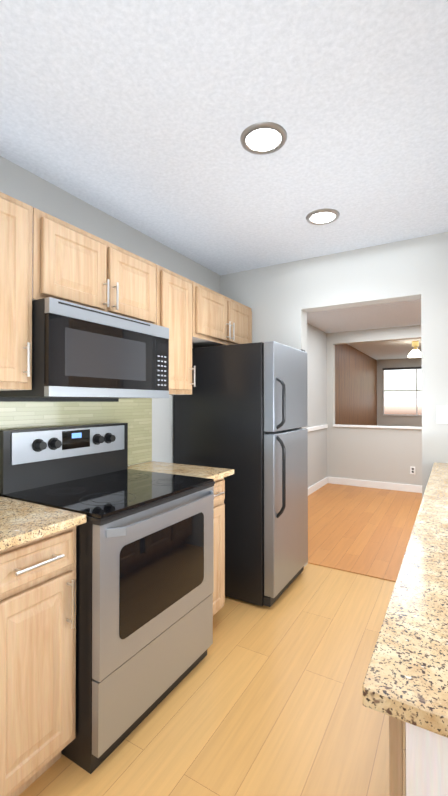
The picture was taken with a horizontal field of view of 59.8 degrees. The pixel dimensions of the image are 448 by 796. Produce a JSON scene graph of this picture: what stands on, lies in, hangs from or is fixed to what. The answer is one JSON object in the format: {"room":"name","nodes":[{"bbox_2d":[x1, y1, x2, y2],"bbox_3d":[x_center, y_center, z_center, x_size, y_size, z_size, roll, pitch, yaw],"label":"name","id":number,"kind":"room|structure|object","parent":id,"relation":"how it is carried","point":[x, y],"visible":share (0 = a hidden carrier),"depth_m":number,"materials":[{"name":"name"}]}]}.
{"room":"kitchen","nodes":[
{"label":"kitchen","id":0,"kind":"room"},
{"bbox_2d":[0,156,326,487],"bbox_3d":[0.891,0.150,5.134,0.120,2.440,12.600,0,-1,30],"label":"wall","id":1,"kind":"structure","parent":0,"point":[19,183],"depth_m":2.73,"materials":[{"name":"grey paint"}]},
{"bbox_2d":[0,192,32,390],"bbox_3d":[-0.976,-0.406,1.485,0.362,0.745,0.364,0,-1,30],"label":"upper cabinet","id":2,"kind":"object","parent":1,"relation":"attached to","point":[16,221],"visible":1,"depth_m":1.50,"materials":[{"name":"brown wood"}]},
{"bbox_2d":[0,397,151,464],"bbox_3d":[-0.863,0.178,2.023,0.010,0.483,1.460,0,-1,30],"label":"tile backsplash","id":3,"kind":"structure","parent":1,"relation":"attached to","point":[135,414],"depth_m":2.18,"materials":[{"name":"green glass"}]},
{"bbox_2d":[32,207,155,324],"bbox_3d":[-0.689,-0.586,1.975,0.362,0.375,0.760,0,-1,30],"label":"upper cabinet","id":4,"kind":"object","parent":1,"relation":"attached to","point":[73,264],"visible":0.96,"depth_m":1.80,"materials":[{"name":"brown wood"}]},
{"bbox_2d":[0,297,168,397],"bbox_3d":[-0.671,-0.198,1.960,0.402,0.392,0.752,0,-1,30],"label":"microwave","id":5,"kind":"object","parent":4,"relation":"attached to","point":[79,351],"visible":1,"depth_m":1.73,"materials":[{"name":"black"}]},
{"bbox_2d":[156,264,195,394],"bbox_3d":[-0.404,-0.396,2.458,0.362,0.745,0.356,0,-1,30],"label":"upper cabinet","id":6,"kind":"object","parent":1,"relation":"attached to","point":[173,302],"visible":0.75,"depth_m":2.38,"materials":[{"name":"brown wood"}]},
{"bbox_2d":[192,281,251,347],"bbox_3d":[-0.093,-0.580,2.988,0.362,0.365,0.862,0,-1,30],"label":"upper cabinet","id":7,"kind":"object","parent":1,"relation":"attached to","point":[218,319],"visible":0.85,"depth_m":2.81,"materials":[{"name":"brown wood"}]},
{"bbox_2d":[307,424,327,431],"bbox_3d":[0.862,0.440,4.942,0.022,0.055,3.205,0,-1,30],"label":"trim","id":8,"kind":"structure","parent":1,"relation":"attached to","point":[317,427],"depth_m":5.83,"materials":[{"name":"white wood"}]},
{"bbox_2d":[308,477,327,495],"bbox_3d":[0.865,1.315,4.945,0.014,0.105,3.230,0,-1,30],"label":"baseboard","id":9,"kind":"structure","parent":1,"relation":"attached to","point":[316,486],"depth_m":5.85,"materials":[{"name":"white wood"}]},
{"bbox_2d":[335,344,376,425],"bbox_3d":[2.918,0.185,8.448,0.012,2.440,4.630,0,-1,30],"label":"panelling","id":10,"kind":"object","parent":1,"relation":"attached to","point":[355,386],"visible":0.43,"depth_m":8.09,"materials":[{"name":"brown wood"}]},
{"bbox_2d":[19,483,421,795],"bbox_3d":[2.270,1.391,4.309,3.320,0.060,12.600,0,-1,30],"label":"floor","id":11,"kind":"structure","parent":0,"point":[263,700],"depth_m":1.74,"materials":[{"name":"laminate"}]},
{"bbox_2d":[0,526,75,795],"bbox_3d":[-0.856,0.889,1.395,0.648,0.883,0.354,0,-1,30],"label":"base cabinet","id":12,"kind":"object","parent":11,"relation":"on","point":[37,654],"visible":0.98,"depth_m":1.26,"materials":[{"name":"brown wood"}]},
{"bbox_2d":[0,496,86,550],"bbox_3d":[-0.859,0.430,1.390,0.638,0.030,0.377,0,-1,30],"label":"countertop","id":13,"kind":"structure","parent":12,"relation":"on","point":[21,522],"depth_m":1.33,"materials":[{"name":"stone"}]},
{"bbox_2d":[0,423,214,773],"bbox_3d":[-0.510,0.739,1.846,0.734,1.192,0.758,0,-1,30],"label":"stove","id":14,"kind":"object","parent":11,"relation":"on","point":[144,582],"visible":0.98,"depth_m":1.63,"materials":[{"name":"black metal"}]},
{"bbox_2d":[213,478,224,614],"bbox_3d":[-0.302,0.899,2.336,0.648,0.883,0.289,0,-1,30],"label":"base cabinet","id":15,"kind":"object","parent":11,"relation":"on","point":[219,551],"visible":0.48,"depth_m":2.25,"materials":[{"name":"brown wood"}]},
{"bbox_2d":[128,461,233,480],"bbox_3d":[-0.293,0.441,2.352,0.638,0.030,0.320,0,-1,30],"label":"countertop","id":16,"kind":"structure","parent":15,"relation":"on","point":[215,473],"depth_m":2.32,"materials":[{"name":"stone"}]},
{"bbox_2d":[173,341,307,606],"bbox_3d":[0.163,0.489,2.913,0.850,1.715,0.660,0,-1,30],"label":"fridge","id":17,"kind":"object","parent":11,"relation":"on","point":[242,410],"visible":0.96,"depth_m":2.58,"materials":[{"name":"black metal"}]},
{"bbox_2d":[308,560,396,581],"bbox_3d":[1.067,1.344,2.998,0.847,0.007,0.070,0,-1,30],"label":"threshold strip","id":18,"kind":"object","parent":11,"relation":"on","point":[361,572],"depth_m":3.03,"materials":[{"name":"brown wood"}]},
{"bbox_2d":[389,716,447,795],"bbox_3d":[0.602,0.880,0.579,0.612,0.884,0.430,0,-1,30],"label":"base cabinet","id":19,"kind":"object","parent":11,"relation":"on","point":[418,761],"visible":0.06,"depth_m":0.52,"materials":[{"name":"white wood"}]},
{"bbox_2d":[362,462,447,737],"bbox_3d":[1.073,0.431,1.413,0.640,0.030,2.377,0,-1,30],"label":"countertop","id":20,"kind":"structure","parent":19,"relation":"on","point":[406,678],"depth_m":0.68,"materials":[{"name":"stone"}]},
{"bbox_2d":[0,0,447,359],"bbox_3d":[2.270,-1.119,4.336,3.320,0.080,12.600,0,-1,30],"label":"ceiling","id":21,"kind":"structure","parent":0,"point":[141,116],"depth_m":1.55,"materials":[{"name":"white paint"}]},
{"bbox_2d":[240,122,286,154],"bbox_3d":[0.169,-1.100,1.662,0.200,0.012,0.200,0,-1,30],"label":"recessed light","id":22,"kind":"object","parent":21,"relation":"in","point":[262,138],"visible":1,"depth_m":1.65,"materials":[{"name":"silver metal"}]},
{"bbox_2d":[306,208,339,224],"bbox_3d":[0.597,-1.093,2.361,0.200,0.012,0.200,0,-1,30],"label":"recessed light","id":23,"kind":"object","parent":21,"relation":"in","point":[324,216],"visible":1,"depth_m":2.35,"materials":[{"name":"silver metal"}]},
{"bbox_2d":[408,341,420,357],"bbox_3d":[3.532,-0.903,7.188,0.260,0.290,0.260,0,-1,30],"label":"ceiling lamp","id":24,"kind":"object","parent":21,"relation":"hanging from","point":[415,353],"visible":0.94,"depth_m":7.13,"materials":[{"name":"white glass"}]},
{"bbox_2d":[220,232,447,566],"bbox_3d":[1.383,0.124,2.698,3.200,2.440,0.140,0,-1,30],"label":"wall","id":25,"kind":"structure","parent":0,"point":[281,301],"depth_m":2.82,"materials":[{"name":"grey paint"}]},
{"bbox_2d":[436,406,447,423],"bbox_3d":[1.446,0.110,2.573,0.075,0.115,0.009,0,-1,30],"label":"switch plate","id":26,"kind":"object","parent":25,"relation":"attached to","point":[442,414],"visible":1,"depth_m":2.57,"materials":[{"name":"white plastic"}]},
{"bbox_2d":[327,325,421,485],"bbox_3d":[3.036,0.155,5.624,3.080,2.440,0.120,0,-1,30],"label":"wall","id":27,"kind":"structure","parent":0,"point":[388,455],"depth_m":6.01,"materials":[{"name":"grey paint"}]},
{"bbox_2d":[328,477,421,492],"bbox_3d":[3.014,1.322,5.544,3.050,0.105,0.017,0,-1,30],"label":"baseboard","id":28,"kind":"structure","parent":27,"relation":"attached to","point":[368,484],"depth_m":5.94,"materials":[{"name":"white wood"}]},
{"bbox_2d":[333,424,421,428],"bbox_3d":[3.077,0.440,5.593,2.980,0.030,0.165,0,-1,30],"label":"cap","id":29,"kind":"object","parent":27,"relation":"on","point":[375,426],"visible":0.73,"depth_m":5.94,"materials":[{"name":"white wood"}]},
{"bbox_2d":[410,466,414,473],"bbox_3d":[2.762,1.058,5.701,0.070,0.115,0.006,0,-1,30],"label":"outlet","id":30,"kind":"object","parent":27,"relation":"attached to","point":[412,469],"visible":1,"depth_m":5.70,"materials":[{"name":"white plastic"}]},
{"bbox_2d":[377,358,421,426],"bbox_3d":[5.439,0.198,9.709,3.080,2.440,0.100,0,-1,30],"label":"wall","id":31,"kind":"structure","parent":0,"point":[392,420],"depth_m":10.25,"materials":[{"name":"grey paint"}]},
{"bbox_2d":[383,367,421,415],"bbox_3d":[4.919,-0.169,9.942,1.620,1.250,0.028,0,-1,30],"label":"window","id":32,"kind":"structure","parent":31,"relation":"in","point":[402,391],"depth_m":10.11,"materials":[{"name":"white glass"}]}
]}

